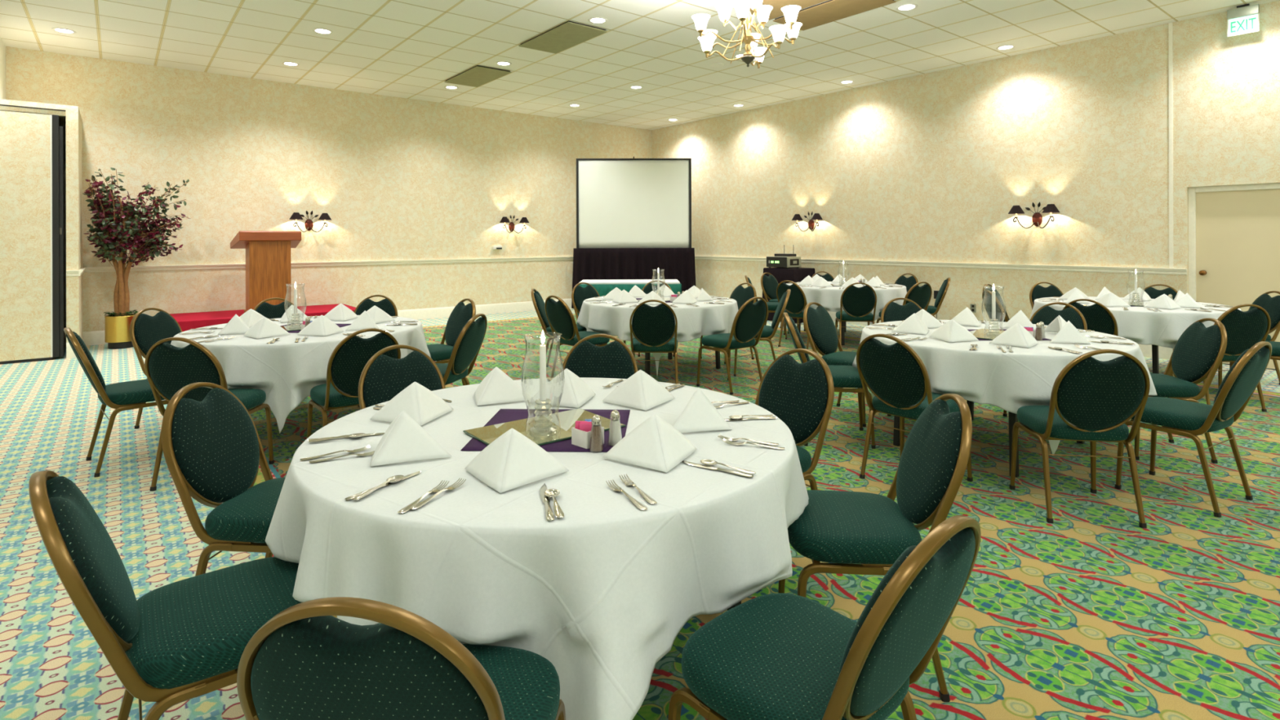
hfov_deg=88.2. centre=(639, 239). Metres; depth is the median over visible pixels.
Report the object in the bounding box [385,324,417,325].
knife
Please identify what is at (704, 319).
tablecloth
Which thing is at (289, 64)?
recessed light
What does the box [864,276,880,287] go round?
folded napkin
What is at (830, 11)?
ceiling beam
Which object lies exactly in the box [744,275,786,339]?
banquet chair
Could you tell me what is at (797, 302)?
banquet chair
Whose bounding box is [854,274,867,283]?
folded napkin
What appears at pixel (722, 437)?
fork
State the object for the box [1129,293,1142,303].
candle holder
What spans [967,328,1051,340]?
cloth
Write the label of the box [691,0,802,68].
chandelier
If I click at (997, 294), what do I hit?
banquet chair
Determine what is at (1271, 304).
banquet chair
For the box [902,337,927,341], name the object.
fork
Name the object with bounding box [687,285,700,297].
folded napkin
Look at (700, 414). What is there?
folded napkin
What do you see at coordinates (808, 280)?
folded napkin
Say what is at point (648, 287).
banquet chair
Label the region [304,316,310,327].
pepper shaker
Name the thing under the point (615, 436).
salt shaker
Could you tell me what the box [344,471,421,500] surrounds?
knife
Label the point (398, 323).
spoon
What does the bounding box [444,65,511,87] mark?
ceiling access panel
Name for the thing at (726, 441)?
fork
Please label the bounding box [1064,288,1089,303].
folded napkin
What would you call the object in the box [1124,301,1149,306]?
mirror
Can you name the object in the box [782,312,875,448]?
banquet chair
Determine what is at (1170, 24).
trim
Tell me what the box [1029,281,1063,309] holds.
banquet chair
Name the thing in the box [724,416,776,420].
knife
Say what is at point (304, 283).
glass
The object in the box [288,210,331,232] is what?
wall sconce
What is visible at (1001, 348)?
fork
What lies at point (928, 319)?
folded napkin
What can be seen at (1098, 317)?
banquet chair
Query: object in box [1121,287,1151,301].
folded napkin
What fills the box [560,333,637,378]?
banquet chair
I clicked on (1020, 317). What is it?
folded napkin
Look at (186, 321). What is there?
stage riser
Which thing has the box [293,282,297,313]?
taper candle
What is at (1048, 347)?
knife
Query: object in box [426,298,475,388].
banquet chair
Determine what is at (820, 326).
banquet chair
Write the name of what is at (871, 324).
spoon
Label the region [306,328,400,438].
banquet chair
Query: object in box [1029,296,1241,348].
tablecloth
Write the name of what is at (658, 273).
taper candle
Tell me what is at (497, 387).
folded napkin
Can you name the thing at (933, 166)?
wall
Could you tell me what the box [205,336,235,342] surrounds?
fork
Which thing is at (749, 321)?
banquet chair
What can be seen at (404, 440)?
folded napkin
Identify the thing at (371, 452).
fork
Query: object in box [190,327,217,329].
spoon
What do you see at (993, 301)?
taper candle
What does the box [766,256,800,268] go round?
equipment box
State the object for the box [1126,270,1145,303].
glass
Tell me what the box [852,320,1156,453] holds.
tablecloth
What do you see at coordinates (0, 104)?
trim
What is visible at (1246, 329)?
banquet chair
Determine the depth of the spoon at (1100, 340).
4.14 m
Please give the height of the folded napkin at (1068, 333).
0.135 m
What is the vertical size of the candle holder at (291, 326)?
0.107 m
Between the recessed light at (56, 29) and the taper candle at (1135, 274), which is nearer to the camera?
the taper candle at (1135, 274)
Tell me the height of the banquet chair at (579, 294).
0.890 m
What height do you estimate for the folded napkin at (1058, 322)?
0.135 m
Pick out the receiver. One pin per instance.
(784, 254)
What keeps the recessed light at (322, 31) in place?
in the ceiling
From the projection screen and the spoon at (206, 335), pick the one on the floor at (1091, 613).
the projection screen
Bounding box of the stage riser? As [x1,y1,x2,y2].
[170,303,355,332]
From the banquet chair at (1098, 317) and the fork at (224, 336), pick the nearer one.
the fork at (224, 336)
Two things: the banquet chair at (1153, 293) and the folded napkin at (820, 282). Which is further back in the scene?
the folded napkin at (820, 282)
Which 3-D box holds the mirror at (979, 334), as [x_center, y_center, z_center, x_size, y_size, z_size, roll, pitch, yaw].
[2.387,0.647,4.503,0.474,0.006,0.296,0,0,-41]
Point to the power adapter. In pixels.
(935, 292)
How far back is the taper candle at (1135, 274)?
6.54 m
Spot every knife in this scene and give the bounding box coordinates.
[307,432,384,440]
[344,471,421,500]
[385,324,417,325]
[539,484,554,520]
[667,383,684,391]
[681,460,754,477]
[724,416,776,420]
[1048,346,1079,353]
[1088,341,1134,345]
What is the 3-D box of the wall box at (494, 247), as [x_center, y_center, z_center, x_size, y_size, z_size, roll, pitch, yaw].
[-2.747,0.158,12.707,0.180,0.070,0.056,0,0,-38]
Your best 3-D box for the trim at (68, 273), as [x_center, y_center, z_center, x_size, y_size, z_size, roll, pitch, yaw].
[-6.866,0.410,7.992,0.115,0.071,0.042,0,0,-38]
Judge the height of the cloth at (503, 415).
0.002 m
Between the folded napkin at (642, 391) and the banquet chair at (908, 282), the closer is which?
the folded napkin at (642, 391)
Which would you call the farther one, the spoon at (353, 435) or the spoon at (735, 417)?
the spoon at (735, 417)
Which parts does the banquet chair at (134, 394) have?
backrest, leg, frame, leg, seat, seat frame, leg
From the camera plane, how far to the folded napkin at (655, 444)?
1.95 m
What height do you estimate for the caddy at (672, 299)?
0.052 m
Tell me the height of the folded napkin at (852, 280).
0.135 m
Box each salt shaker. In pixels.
[608,409,622,445]
[1040,321,1045,338]
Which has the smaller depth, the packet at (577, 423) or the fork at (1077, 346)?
the packet at (577, 423)
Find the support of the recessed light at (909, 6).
in the ceiling
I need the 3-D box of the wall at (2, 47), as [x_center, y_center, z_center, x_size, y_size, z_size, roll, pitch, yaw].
[-3.295,-0.530,2.296,0.100,3.920,15.690,0,0,-38]
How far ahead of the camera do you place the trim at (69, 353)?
7.98 m
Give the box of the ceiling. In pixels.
[0,0,1279,129]
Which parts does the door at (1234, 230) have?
knob, frame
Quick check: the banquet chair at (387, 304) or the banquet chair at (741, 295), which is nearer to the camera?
the banquet chair at (387, 304)
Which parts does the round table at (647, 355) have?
leg, leg, leg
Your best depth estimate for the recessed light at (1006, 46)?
8.64 m
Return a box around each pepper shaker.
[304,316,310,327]
[588,414,604,451]
[1034,322,1043,340]
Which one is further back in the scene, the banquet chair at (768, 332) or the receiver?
the receiver
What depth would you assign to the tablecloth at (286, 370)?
4.24 m
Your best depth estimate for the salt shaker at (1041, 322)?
4.33 m
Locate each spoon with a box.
[189,335,213,339]
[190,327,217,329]
[307,432,365,442]
[351,475,404,500]
[393,323,417,324]
[543,488,564,518]
[665,382,679,390]
[700,459,755,473]
[728,414,773,419]
[871,324,895,325]
[1053,346,1081,352]
[1099,340,1133,343]
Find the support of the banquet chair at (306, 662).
on the floor at (1091, 613)
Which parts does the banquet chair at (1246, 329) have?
seat, leg, leg, frame, backrest, leg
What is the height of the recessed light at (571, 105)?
0.020 m
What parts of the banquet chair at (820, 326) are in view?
backrest, frame, seat, leg, leg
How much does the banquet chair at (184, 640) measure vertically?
0.890 m
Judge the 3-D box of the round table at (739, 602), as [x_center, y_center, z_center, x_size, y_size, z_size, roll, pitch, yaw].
[-0.302,1.046,2.349,1.616,0.752,1.616,0,0,-38]
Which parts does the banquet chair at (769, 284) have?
frame, backrest, seat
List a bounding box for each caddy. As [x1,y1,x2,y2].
[571,426,604,448]
[670,296,676,302]
[1027,329,1035,337]
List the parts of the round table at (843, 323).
leg, leg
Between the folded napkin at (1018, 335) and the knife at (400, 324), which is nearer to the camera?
the folded napkin at (1018, 335)
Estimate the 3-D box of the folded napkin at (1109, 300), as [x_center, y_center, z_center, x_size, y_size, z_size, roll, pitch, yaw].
[4.532,0.578,6.374,0.175,0.135,0.303,0,0,-44]
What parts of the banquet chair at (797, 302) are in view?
leg, backrest, frame, seat, leg, leg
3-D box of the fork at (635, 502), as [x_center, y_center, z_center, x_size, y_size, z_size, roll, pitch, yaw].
[-0.034,0.653,1.694,0.025,0.012,0.196,0,0,-29]
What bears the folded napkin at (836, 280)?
on the tablecloth at (829, 297)
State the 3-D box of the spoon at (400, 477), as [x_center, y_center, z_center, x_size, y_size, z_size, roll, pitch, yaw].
[-0.690,0.653,1.746,0.041,0.011,0.173,0,0,23]
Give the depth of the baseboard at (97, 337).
12.04 m
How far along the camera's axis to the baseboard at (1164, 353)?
7.85 m
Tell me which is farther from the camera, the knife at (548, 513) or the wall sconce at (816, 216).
the wall sconce at (816, 216)
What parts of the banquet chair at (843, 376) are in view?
backrest, frame, seat, seat frame, leg, leg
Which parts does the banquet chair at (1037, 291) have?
backrest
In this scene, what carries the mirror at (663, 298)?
on the cloth
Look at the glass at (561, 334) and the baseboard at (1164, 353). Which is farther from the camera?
the baseboard at (1164, 353)
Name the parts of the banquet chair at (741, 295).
backrest, frame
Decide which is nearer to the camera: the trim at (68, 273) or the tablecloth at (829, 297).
the trim at (68, 273)
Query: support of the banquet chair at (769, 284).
on the floor at (1091, 613)
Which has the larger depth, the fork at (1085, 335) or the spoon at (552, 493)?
the fork at (1085, 335)
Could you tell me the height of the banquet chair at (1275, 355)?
0.890 m
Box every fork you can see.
[182,331,214,334]
[199,336,227,342]
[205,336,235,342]
[300,444,370,460]
[309,450,374,462]
[398,480,448,513]
[409,478,466,510]
[602,379,623,387]
[605,480,647,510]
[619,474,657,504]
[711,400,738,404]
[714,401,748,408]
[717,434,778,444]
[722,438,784,448]
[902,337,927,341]
[996,345,1006,352]
[1074,345,1097,350]
[1084,334,1118,337]
[1092,336,1127,339]
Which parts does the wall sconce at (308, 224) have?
lamp shade, arm, arm, lamp shade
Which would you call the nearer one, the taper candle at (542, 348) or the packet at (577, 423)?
the packet at (577, 423)
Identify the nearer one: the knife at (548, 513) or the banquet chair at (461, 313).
the knife at (548, 513)
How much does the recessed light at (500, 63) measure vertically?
0.020 m
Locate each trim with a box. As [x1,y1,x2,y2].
[0,104,66,111]
[66,270,78,275]
[66,342,76,359]
[78,266,86,275]
[84,256,573,272]
[694,255,1186,275]
[1168,22,1173,268]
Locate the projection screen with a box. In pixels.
[571,156,696,308]
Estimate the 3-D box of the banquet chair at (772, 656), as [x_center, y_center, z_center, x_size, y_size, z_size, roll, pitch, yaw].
[0.405,0.975,1.460,0.449,0.890,0.598,0,0,-41]
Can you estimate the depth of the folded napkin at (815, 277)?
9.79 m
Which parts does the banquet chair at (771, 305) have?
backrest, frame, seat, leg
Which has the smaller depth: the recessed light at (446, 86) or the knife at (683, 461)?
the knife at (683, 461)
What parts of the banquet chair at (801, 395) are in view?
backrest, frame, seat, leg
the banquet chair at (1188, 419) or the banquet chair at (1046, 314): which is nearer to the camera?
the banquet chair at (1188, 419)
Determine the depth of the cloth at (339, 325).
5.12 m
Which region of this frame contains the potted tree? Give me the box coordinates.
[83,167,190,349]
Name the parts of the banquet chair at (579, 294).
frame, backrest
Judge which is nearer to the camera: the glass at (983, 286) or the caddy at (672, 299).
the glass at (983, 286)
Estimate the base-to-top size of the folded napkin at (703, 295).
0.135 m
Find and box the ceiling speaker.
[710,62,724,66]
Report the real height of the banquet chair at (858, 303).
0.890 m
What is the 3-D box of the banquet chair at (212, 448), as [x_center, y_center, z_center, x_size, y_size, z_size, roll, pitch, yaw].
[-1.375,0.981,2.435,0.598,0.890,0.449,0,0,5]
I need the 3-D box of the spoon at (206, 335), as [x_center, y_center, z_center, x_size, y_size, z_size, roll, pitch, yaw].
[-2.962,0.660,4.441,0.041,0.011,0.173,0,0,29]
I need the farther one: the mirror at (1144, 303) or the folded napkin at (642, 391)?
the mirror at (1144, 303)
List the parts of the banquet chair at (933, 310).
seat, backrest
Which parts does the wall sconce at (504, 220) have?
lamp shade, lamp shade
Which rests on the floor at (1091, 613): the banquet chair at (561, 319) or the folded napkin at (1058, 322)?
the banquet chair at (561, 319)
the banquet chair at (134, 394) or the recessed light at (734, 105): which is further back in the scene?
the recessed light at (734, 105)
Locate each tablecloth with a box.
[158,315,431,433]
[265,377,808,719]
[577,293,737,374]
[783,281,906,324]
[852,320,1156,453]
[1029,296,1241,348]
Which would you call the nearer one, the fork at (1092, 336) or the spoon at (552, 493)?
the spoon at (552, 493)
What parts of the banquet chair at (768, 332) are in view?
leg, seat, leg, frame, backrest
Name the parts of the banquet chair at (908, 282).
frame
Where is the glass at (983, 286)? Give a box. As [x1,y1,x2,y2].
[981,285,1005,333]
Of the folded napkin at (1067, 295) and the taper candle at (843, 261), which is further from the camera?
the taper candle at (843, 261)
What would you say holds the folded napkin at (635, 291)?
on the tablecloth at (704, 319)
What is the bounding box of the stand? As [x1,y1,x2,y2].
[762,266,815,323]
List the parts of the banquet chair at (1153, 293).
backrest, frame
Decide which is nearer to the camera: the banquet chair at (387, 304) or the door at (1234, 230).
the banquet chair at (387, 304)
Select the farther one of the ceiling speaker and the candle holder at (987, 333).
the ceiling speaker
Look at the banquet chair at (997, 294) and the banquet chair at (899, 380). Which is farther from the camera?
the banquet chair at (997, 294)
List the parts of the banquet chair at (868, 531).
leg, leg, seat frame, seat, leg, frame, backrest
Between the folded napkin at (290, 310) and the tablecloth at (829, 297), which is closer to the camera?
the folded napkin at (290, 310)
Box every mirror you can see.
[636,297,670,301]
[969,328,1004,339]
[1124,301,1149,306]
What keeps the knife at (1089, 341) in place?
on the tablecloth at (1008, 381)
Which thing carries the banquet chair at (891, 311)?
on the floor at (1091, 613)
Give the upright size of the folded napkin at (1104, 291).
0.135 m
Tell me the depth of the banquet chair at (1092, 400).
3.26 m
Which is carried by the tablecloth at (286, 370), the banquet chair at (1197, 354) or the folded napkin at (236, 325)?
the folded napkin at (236, 325)
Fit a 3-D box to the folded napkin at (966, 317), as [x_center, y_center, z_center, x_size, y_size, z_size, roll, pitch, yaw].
[2.506,0.584,5.002,0.303,0.135,0.175,0,0,-17]
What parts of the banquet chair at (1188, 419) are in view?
leg, leg, seat frame, seat, leg, frame, leg, backrest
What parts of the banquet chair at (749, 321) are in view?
leg, leg, seat, seat frame, leg, frame, backrest, leg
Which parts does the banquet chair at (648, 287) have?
backrest, frame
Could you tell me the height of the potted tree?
2.401 m
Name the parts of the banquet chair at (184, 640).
backrest, leg, leg, seat, seat frame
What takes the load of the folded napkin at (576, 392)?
on the tablecloth at (603, 590)
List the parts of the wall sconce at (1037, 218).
lamp shade, arm, arm, lamp shade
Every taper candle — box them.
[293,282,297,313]
[539,331,546,399]
[657,267,659,289]
[842,261,844,277]
[991,284,995,319]
[1134,269,1137,293]
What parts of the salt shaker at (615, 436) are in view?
glass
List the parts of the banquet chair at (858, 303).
leg, leg, seat frame, seat, frame, backrest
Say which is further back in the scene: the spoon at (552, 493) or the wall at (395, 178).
the wall at (395, 178)
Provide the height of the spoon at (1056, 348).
0.011 m
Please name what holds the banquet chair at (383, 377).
on the floor at (1091, 613)
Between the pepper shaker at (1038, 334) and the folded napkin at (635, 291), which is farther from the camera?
the folded napkin at (635, 291)
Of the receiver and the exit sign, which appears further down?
the receiver
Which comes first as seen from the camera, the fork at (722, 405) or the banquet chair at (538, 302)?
the fork at (722, 405)
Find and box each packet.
[574,421,586,429]
[579,423,591,431]
[1026,327,1033,331]
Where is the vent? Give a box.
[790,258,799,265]
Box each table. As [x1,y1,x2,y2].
[577,279,681,324]
[644,351,720,375]
[727,600,741,610]
[799,318,846,345]
[893,400,1084,477]
[1151,344,1159,373]
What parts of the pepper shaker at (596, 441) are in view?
glass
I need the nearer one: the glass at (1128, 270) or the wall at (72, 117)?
the glass at (1128, 270)
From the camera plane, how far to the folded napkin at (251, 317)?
5.05 m
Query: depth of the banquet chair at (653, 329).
5.90 m
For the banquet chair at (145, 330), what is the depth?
5.12 m
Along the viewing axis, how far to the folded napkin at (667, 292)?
7.65 m
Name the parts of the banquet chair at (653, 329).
backrest, frame, seat, seat frame, leg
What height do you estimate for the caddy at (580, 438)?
0.052 m
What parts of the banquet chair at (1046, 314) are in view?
backrest, frame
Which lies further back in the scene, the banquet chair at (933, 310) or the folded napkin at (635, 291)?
the banquet chair at (933, 310)
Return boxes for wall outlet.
[970,303,976,312]
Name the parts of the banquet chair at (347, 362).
leg, leg, seat, seat frame, frame, backrest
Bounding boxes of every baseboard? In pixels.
[82,298,571,346]
[827,311,1173,359]
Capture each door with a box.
[0,110,64,364]
[1188,182,1279,369]
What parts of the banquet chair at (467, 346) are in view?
seat, leg, backrest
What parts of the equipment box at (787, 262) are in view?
panel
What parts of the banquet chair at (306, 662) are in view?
backrest, seat, leg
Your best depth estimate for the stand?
11.25 m
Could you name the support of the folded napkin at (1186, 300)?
on the tablecloth at (1140, 325)
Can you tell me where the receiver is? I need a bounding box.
[774,244,795,256]
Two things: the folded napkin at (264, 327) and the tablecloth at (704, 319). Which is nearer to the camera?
the folded napkin at (264, 327)
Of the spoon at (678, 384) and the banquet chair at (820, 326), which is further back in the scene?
the banquet chair at (820, 326)
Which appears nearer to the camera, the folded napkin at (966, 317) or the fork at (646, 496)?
the fork at (646, 496)
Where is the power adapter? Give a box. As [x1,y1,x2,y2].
[933,290,938,319]
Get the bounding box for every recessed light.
[51,27,76,34]
[281,62,299,66]
[312,28,333,34]
[444,85,458,88]
[495,61,511,66]
[568,104,580,106]
[587,17,607,23]
[629,85,643,88]
[732,104,744,106]
[733,53,743,57]
[839,80,853,84]
[895,3,918,11]
[995,44,1015,49]
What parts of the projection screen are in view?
frame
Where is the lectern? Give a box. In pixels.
[230,231,301,312]
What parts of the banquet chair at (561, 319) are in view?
leg, backrest, frame, seat, seat frame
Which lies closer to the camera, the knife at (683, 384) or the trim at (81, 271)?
the knife at (683, 384)
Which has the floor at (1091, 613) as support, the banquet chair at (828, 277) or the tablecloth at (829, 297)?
the banquet chair at (828, 277)
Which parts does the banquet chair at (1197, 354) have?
leg, leg, seat, frame, backrest, leg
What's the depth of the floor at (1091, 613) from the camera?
2.95 m
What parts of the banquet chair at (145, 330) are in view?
leg, frame, backrest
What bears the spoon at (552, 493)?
on the tablecloth at (603, 590)
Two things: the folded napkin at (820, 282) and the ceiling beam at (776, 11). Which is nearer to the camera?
the ceiling beam at (776, 11)
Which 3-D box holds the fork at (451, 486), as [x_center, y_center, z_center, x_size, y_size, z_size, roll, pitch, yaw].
[-0.519,0.653,1.699,0.025,0.012,0.196,0,0,24]
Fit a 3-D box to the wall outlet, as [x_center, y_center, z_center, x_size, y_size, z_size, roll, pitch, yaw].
[4.771,0.986,9.463,0.011,0.120,0.080,0,0,-38]
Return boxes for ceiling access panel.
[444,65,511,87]
[519,20,607,53]
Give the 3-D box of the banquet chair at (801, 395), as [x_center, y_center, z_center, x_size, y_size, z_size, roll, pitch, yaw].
[0.569,0.975,3.014,0.598,0.890,0.449,0,0,-37]
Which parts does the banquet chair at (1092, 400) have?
leg, leg, seat frame, seat, frame, leg, backrest, leg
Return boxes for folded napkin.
[217,314,249,334]
[239,308,263,327]
[243,316,290,338]
[280,304,311,323]
[297,315,343,336]
[324,303,358,320]
[345,310,378,330]
[366,305,395,323]
[369,382,453,426]
[369,410,451,466]
[465,428,568,493]
[474,366,531,405]
[526,368,595,408]
[601,369,675,410]
[601,413,697,472]
[602,287,622,299]
[612,289,638,303]
[628,284,646,297]
[637,290,666,305]
[654,284,675,296]
[671,289,697,303]
[673,387,732,432]
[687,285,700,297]
[696,288,713,301]
[797,275,813,284]
[810,276,832,287]
[812,274,820,281]
[831,273,844,283]
[841,277,863,287]
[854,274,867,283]
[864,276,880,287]
[875,275,884,285]
[891,313,928,334]
[915,308,942,328]
[928,319,978,342]
[952,306,980,326]
[989,323,1038,347]
[1001,310,1035,329]
[1044,315,1066,333]
[1049,320,1090,344]
[1057,287,1089,299]
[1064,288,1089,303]
[1094,286,1110,299]
[1097,292,1130,306]
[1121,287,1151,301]
[1143,293,1180,309]
[1173,289,1184,302]
[1175,293,1201,307]
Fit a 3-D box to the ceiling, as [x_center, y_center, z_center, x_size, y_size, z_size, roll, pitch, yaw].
[1.019,-2.553,5.720,11.125,0.100,15.890,0,0,-38]
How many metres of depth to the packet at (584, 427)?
2.10 m
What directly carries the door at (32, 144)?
on the floor at (1091, 613)
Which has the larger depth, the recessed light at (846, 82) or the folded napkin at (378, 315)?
the recessed light at (846, 82)
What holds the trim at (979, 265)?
attached to the wall at (933, 166)
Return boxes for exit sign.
[1226,3,1259,36]
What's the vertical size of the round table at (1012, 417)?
0.752 m
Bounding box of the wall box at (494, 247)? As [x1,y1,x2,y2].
[492,245,502,249]
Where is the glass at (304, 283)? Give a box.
[284,283,306,328]
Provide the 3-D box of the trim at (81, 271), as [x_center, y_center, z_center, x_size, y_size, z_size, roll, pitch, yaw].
[-7.162,0.411,8.492,0.042,0.071,1.170,0,0,-38]
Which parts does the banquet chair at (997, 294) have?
backrest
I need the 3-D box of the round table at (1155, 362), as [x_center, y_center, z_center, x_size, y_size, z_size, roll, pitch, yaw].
[4.937,1.030,6.654,1.616,0.752,1.616,0,0,-35]
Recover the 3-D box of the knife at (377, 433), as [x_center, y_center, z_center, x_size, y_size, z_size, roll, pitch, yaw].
[-0.980,0.659,2.211,0.236,0.006,0.022,0,0,-19]
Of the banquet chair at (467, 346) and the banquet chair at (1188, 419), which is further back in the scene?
the banquet chair at (467, 346)
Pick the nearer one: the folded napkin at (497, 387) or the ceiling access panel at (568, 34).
the folded napkin at (497, 387)
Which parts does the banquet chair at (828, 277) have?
frame, backrest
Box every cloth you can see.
[280,323,351,333]
[460,408,630,452]
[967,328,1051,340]
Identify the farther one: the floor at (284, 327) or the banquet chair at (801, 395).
the floor at (284, 327)
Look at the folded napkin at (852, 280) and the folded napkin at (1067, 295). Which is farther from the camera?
the folded napkin at (852, 280)
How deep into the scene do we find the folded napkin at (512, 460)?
1.81 m
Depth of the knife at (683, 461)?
1.88 m
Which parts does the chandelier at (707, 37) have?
lamp shade, lamp shade, lamp shade, arm, arm, lamp shade, arm, arm, lamp shade, arm, arm, lamp shade, lamp shade, arm, arm, lamp shade, lamp shade, arm, arm, arm, lamp shade, lamp shade, lamp shade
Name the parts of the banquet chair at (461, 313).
seat, seat frame, frame, backrest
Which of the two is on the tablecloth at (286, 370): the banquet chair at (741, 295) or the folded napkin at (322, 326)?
the folded napkin at (322, 326)
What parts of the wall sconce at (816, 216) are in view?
lamp shade, arm, lamp shade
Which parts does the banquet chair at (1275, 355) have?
seat, leg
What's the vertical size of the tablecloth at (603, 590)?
0.572 m
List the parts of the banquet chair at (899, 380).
leg, backrest, frame, seat frame, leg, seat, leg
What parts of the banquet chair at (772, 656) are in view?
leg, seat frame, seat, frame, backrest, leg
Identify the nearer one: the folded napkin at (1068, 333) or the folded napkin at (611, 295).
the folded napkin at (1068, 333)
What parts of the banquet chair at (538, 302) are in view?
backrest, frame, leg, leg, seat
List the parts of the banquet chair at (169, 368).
leg, backrest, frame, seat, seat frame, leg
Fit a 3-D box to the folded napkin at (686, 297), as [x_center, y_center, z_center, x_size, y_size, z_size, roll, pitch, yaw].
[0.497,0.590,6.783,0.303,0.135,0.175,0,0,-24]
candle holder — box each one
[288,313,301,328]
[529,398,556,435]
[986,318,1000,335]
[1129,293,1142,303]
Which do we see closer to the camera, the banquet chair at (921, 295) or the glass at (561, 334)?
the glass at (561, 334)
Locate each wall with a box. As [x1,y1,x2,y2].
[0,36,5,99]
[0,98,82,342]
[5,46,652,347]
[651,0,1279,320]
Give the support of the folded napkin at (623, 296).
on the tablecloth at (704, 319)
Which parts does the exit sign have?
pane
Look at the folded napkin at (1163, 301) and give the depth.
6.15 m
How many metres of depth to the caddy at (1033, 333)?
4.31 m
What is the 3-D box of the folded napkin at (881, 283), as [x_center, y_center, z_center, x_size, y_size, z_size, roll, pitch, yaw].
[3.385,0.582,9.342,0.303,0.135,0.175,0,0,-42]
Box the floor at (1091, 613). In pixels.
[0,307,1279,719]
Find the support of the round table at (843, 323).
on the floor at (1091, 613)
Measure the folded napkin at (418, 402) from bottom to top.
0.135 m
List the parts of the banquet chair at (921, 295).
frame, backrest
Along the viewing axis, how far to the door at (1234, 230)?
7.32 m
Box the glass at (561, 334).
[520,333,564,433]
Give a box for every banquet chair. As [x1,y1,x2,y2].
[28,470,301,719]
[63,327,168,477]
[129,307,182,428]
[144,337,274,491]
[161,382,285,576]
[236,596,565,719]
[253,297,293,319]
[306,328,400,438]
[353,294,397,315]
[358,344,444,409]
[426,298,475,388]
[435,313,487,385]
[530,288,586,367]
[544,295,609,377]
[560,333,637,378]
[571,282,626,345]
[629,299,678,383]
[638,280,674,356]
[668,515,981,719]
[696,297,768,395]
[700,282,756,364]
[733,288,790,376]
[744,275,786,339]
[755,348,834,591]
[760,272,805,333]
[776,280,808,349]
[777,393,972,702]
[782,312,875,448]
[803,302,891,426]
[811,271,846,330]
[835,282,876,351]
[856,333,973,481]
[876,281,932,323]
[880,297,922,322]
[893,273,918,292]
[926,277,950,317]
[982,284,1009,319]
[982,289,1008,321]
[1003,302,1087,417]
[1008,349,1150,528]
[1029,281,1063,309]
[1062,298,1118,336]
[1115,341,1271,517]
[1134,318,1226,463]
[1143,284,1177,349]
[1168,303,1271,412]
[1229,290,1279,385]
[1231,340,1279,366]
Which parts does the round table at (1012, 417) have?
leg, leg, leg, leg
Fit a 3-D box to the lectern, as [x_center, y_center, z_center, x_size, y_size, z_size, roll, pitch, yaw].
[-5.409,0.474,9.595,0.860,1.183,0.600,0,0,-38]
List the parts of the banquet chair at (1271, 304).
frame, backrest, seat, leg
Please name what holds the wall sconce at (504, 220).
attached to the wall at (395, 178)
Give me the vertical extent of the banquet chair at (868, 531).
0.890 m
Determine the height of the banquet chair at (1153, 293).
0.890 m
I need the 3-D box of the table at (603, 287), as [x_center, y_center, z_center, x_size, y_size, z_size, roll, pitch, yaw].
[-0.161,1.038,10.379,1.603,0.765,0.800,0,0,0]
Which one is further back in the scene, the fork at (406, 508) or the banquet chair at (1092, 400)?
the banquet chair at (1092, 400)
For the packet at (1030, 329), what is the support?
in the caddy at (1033, 333)
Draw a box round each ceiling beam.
[749,0,827,20]
[773,0,895,30]
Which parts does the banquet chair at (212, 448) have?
leg, backrest, seat, seat frame, leg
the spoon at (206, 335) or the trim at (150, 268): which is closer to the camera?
the spoon at (206, 335)
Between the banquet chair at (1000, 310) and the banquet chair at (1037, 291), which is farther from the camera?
the banquet chair at (1037, 291)
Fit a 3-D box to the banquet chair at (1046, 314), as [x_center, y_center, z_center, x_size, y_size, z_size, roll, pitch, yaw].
[3.260,0.967,5.285,0.598,0.890,0.449,0,0,-40]
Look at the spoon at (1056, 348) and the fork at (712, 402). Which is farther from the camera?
the spoon at (1056, 348)
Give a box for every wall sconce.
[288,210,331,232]
[499,215,528,233]
[791,212,822,231]
[1008,201,1059,228]
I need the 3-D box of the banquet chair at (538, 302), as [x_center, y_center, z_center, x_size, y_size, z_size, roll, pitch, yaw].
[-0.876,0.979,7.161,0.598,0.890,0.449,0,0,1]
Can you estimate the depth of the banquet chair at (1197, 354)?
4.25 m
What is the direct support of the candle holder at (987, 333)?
on the mirror at (979, 334)
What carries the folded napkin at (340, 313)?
on the tablecloth at (286, 370)
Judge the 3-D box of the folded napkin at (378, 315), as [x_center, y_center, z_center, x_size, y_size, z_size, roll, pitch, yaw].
[-2.119,0.598,5.265,0.303,0.135,0.175,0,0,-14]
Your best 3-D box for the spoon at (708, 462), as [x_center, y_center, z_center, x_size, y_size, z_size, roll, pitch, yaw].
[0.251,0.651,1.894,0.173,0.011,0.041,0,0,33]
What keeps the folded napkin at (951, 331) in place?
on the tablecloth at (1008, 381)
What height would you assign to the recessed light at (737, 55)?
0.020 m
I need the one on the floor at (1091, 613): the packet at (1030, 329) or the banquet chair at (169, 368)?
the banquet chair at (169, 368)
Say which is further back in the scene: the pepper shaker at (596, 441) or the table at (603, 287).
the table at (603, 287)
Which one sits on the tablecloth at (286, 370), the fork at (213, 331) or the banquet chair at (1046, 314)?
the fork at (213, 331)

